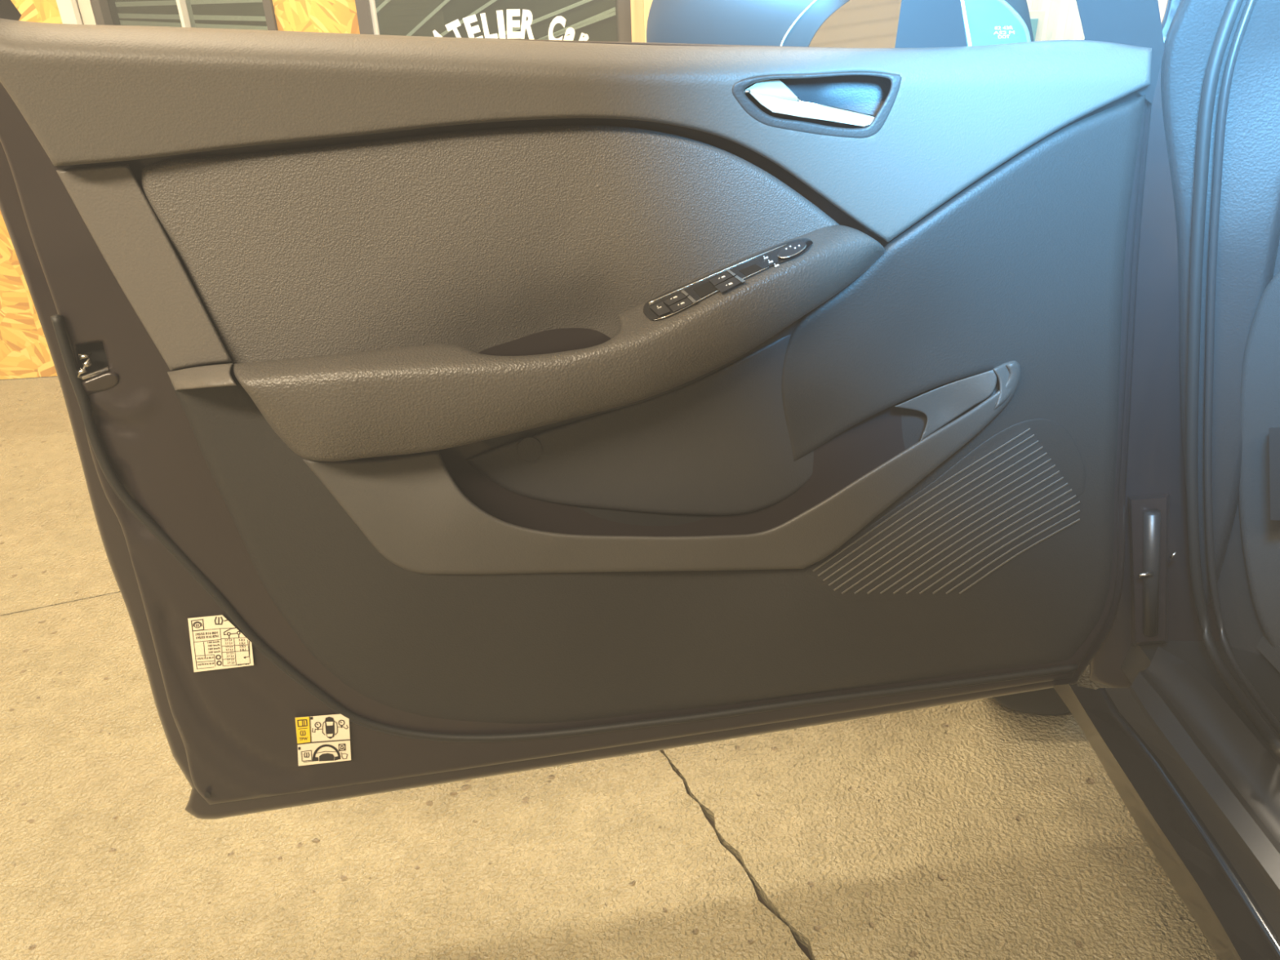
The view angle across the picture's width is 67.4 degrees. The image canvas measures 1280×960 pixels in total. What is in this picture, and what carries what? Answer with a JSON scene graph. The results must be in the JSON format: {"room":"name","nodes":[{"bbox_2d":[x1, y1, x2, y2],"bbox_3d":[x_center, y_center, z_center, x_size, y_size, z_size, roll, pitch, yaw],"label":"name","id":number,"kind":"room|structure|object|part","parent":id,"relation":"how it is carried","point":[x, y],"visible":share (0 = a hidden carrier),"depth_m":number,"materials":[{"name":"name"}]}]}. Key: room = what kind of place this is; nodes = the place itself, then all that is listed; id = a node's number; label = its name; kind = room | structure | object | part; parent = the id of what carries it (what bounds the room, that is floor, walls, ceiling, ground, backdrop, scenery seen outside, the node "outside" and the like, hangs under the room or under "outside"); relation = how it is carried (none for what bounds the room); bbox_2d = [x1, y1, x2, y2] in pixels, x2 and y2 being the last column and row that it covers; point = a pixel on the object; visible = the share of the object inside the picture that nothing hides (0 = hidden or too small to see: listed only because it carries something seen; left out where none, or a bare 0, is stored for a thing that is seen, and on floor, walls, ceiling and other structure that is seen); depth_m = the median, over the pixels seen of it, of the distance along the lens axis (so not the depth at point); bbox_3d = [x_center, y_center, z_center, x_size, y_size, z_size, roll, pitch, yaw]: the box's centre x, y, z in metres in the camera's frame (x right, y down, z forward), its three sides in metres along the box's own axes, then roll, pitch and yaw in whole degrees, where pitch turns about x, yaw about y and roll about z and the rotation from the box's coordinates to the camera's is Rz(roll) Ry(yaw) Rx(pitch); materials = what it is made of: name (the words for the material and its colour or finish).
{"room":"car workshop","nodes":[
{"label":"car workshop","id":0,"kind":"room"},
{"bbox_2d":[0,0,359,379],"bbox_3d":[-1.527,-1.970,2.270,4.209,3.600,0.120,-4,28,-4],"label":"wall","id":1,"kind":"structure","parent":0,"point":[24,352],"depth_m":2.87,"materials":[{"name":"beige"}]},
{"bbox_2d":[56,0,84,24],"bbox_3d":[-1.525,-1.493,2.437,0.037,2.600,0.070,-4,28,-4],"label":"trim","id":2,"kind":"structure","parent":1,"relation":"attached to","point":[69,11],"depth_m":2.54,"materials":[{"name":"silver metal"}]},
{"bbox_2d":[77,0,97,25],"bbox_3d":[-1.489,-1.502,2.453,0.031,2.600,0.040,-4,28,-4],"label":"trim","id":3,"kind":"structure","parent":1,"relation":"attached to","point":[86,8],"depth_m":2.56,"materials":[{"name":"beige"}]},
{"bbox_2d":[90,0,277,30],"bbox_3d":[-1.249,-1.658,2.443,0.463,1.430,0.118,-4,28,-4],"label":"window","id":4,"kind":"structure","parent":1,"relation":"in","point":[105,11],"depth_m":2.61,"materials":[{"name":"grey"}]},
{"bbox_2d":[630,0,644,42],"bbox_3d":[-0.020,-1.606,2.551,0.034,2.600,0.050,-4,28,-4],"label":"trim","id":5,"kind":"structure","parent":1,"relation":"attached to","point":[637,6],"depth_m":2.69,"materials":[{"name":"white wood"}]},
{"bbox_2d":[643,0,653,42],"bbox_3d":[0.024,-1.604,2.545,0.052,2.600,0.070,-4,28,-4],"label":"trim","id":6,"kind":"structure","parent":1,"relation":"attached to","point":[646,3],"depth_m":2.67,"materials":[{"name":"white wood"}]},
{"bbox_2d":[114,0,631,42],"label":"window","id":7,"kind":"structure","parent":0,"point":[596,19],"depth_m":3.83,"materials":[{"name":"grey"}]},
{"bbox_2d":[0,376,1220,959],"bbox_3d":[-0.206,0.441,1.613,9.904,0.120,10.462,-9,29,-13],"label":"floor","id":8,"kind":"structure","parent":0,"point":[985,828],"depth_m":1.35,"materials":[{"name":"brown"}]},
{"bbox_2d":[0,0,1279,959],"bbox_3d":[0.705,0.248,0.343,2.489,1.564,3.750,-2,28,0],"label":"car","id":9,"kind":"object","parent":8,"relation":"on","point":[441,410],"visible":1,"depth_m":0.92,"materials":[{"name":"grey paint"}]},
{"bbox_3d":[-0.485,-0.106,0.850,0.036,0.040,0.018,-6,28,-8],"label":"latch plate","id":10,"kind":"part","parent":9,"relation":"part of","materials":[{"name":"black"}]},
{"bbox_3d":[-0.103,-0.188,0.840,0.589,0.231,0.121,-2,28,0],"label":"insert panel","id":11,"kind":"part","parent":9,"relation":"part of","materials":[{"name":"grey"}]},
{"bbox_3d":[-0.053,-0.101,0.836,0.596,0.191,0.109,-6,28,-8],"label":"armrest","id":12,"kind":"part","parent":9,"relation":"part of","materials":[{"name":"grey"}]},
{"bbox_3d":[-0.011,-0.281,0.788,0.982,0.225,0.064,-6,28,-8],"label":"belt trim","id":13,"kind":"part","parent":9,"relation":"part of","materials":[{"name":"grey plastic"}]},
{"bbox_3d":[0.045,0.020,0.946,0.707,0.227,0.043,-6,28,-8],"label":"pocket trim","id":14,"kind":"part","parent":9,"relation":"part of","materials":[{"name":"grey plastic"}]},
{"bbox_2d":[662,293,686,305],"bbox_3d":[0.029,-0.153,0.814,0.020,0.008,0.015,-13,30,-19],"label":"switch","id":15,"kind":"object","parent":9,"relation":"attached to","point":[668,299],"depth_m":0.81,"materials":[{"name":"grey plastic"}]},
{"bbox_2d":[668,297,693,311],"bbox_3d":[0.034,-0.147,0.805,0.019,0.009,0.018,-11,29,-16],"label":"switch","id":16,"kind":"object","parent":9,"relation":"attached to","point":[675,304],"depth_m":0.80,"materials":[{"name":"grey plastic"}]},
{"bbox_2d":[709,271,732,285],"bbox_3d":[0.069,-0.172,0.818,0.020,0.009,0.018,-11,29,-16],"label":"switch","id":17,"kind":"object","parent":9,"relation":"attached to","point":[716,278],"depth_m":0.81,"materials":[{"name":"grey plastic"}]},
{"bbox_2d":[715,276,741,292],"bbox_3d":[0.074,-0.164,0.808,0.022,0.010,0.019,-13,30,-19],"label":"switch","id":18,"kind":"object","parent":9,"relation":"attached to","point":[722,284],"depth_m":0.81,"materials":[{"name":"grey plastic"}]},
{"bbox_3d":[0.079,-0.166,0.822,0.157,0.062,0.046,-7,28,-10],"label":"switch panel","id":19,"kind":"part","parent":9,"relation":"part of","materials":[{"name":"black plastic"}]},
{"bbox_3d":[0.106,-0.316,0.781,0.054,0.018,0.016,-12,29,-17],"label":"release lever","id":20,"kind":"part","parent":9,"relation":"part of","materials":[{"name":"silver metal"}]},
{"bbox_3d":[0.131,-0.198,0.825,0.034,0.010,0.020,-24,35,-35],"label":"mirror knob","id":21,"kind":"part","parent":9,"relation":"part of","materials":[{"name":"grey"}]},
{"bbox_2d":[744,75,890,128],"bbox_3d":[0.155,-0.321,0.816,0.150,0.061,0.037,-6,28,-8],"label":"door handle","id":22,"kind":"object","parent":9,"relation":"on","point":[842,101],"depth_m":0.81,"materials":[{"name":"grey plastic"}]},
{"bbox_2d":[808,0,901,48],"bbox_3d":[0.243,-0.471,0.990,0.145,0.097,0.019,8,30,18],"label":"mirror glass","id":23,"kind":"object","parent":9,"relation":"attached to","point":[844,24],"depth_m":1.00,"materials":[{"name":"beige glass"}]},
{"bbox_2d":[803,418,1085,601],"bbox_3d":[0.336,0.041,1.041,0.334,0.228,0.030,-6,28,-8],"label":"speaker grille","id":24,"kind":"object","parent":9,"relation":"attached to","point":[990,509],"depth_m":1.03,"materials":[{"name":"black plastic"}]},
{"bbox_3d":[0.401,-0.463,0.817,0.176,0.281,0.042,-6,28,-8],"label":"post","id":25,"kind":"part","parent":9,"relation":"part of","materials":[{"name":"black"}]},
{"bbox_3d":[0.584,0.660,0.247,0.035,0.007,1.899,-2,28,-1],"label":"sill trim","id":26,"kind":"part","parent":9,"relation":"part of","materials":[{"name":"black"}]},
{"bbox_3d":[0.655,0.672,0.295,0.111,0.100,1.874,-2,28,-1],"label":"sill","id":27,"kind":"part","parent":9,"relation":"part of","materials":[{"name":"black"}]},
{"bbox_3d":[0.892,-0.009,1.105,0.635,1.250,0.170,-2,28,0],"label":"kick panel","id":28,"kind":"part","parent":9,"relation":"part of","materials":[{"name":"black plastic"}]},
{"bbox_2d":[1026,0,1167,40],"bbox_3d":[2.024,-2.104,2.289,2.906,3.600,0.012,-1,28,3],"label":"wall","id":29,"kind":"structure","parent":0,"point":[1062,21],"depth_m":2.74,"materials":[{"name":"beige"}]},
{"bbox_2d":[1028,10,1045,41],"bbox_3d":[1.014,-1.105,2.663,0.152,0.350,0.035,-2,28,0],"label":"window","id":30,"kind":"structure","parent":29,"relation":"in","point":[1037,17],"depth_m":2.58,"materials":[{"name":"glass"}]},
{"bbox_3d":[1.005,-1.099,2.651,0.134,0.312,0.010,-2,28,0],"label":"glass pane","id":31,"kind":"part","parent":30,"relation":"part of","materials":[{"name":"teal"}]}
]}

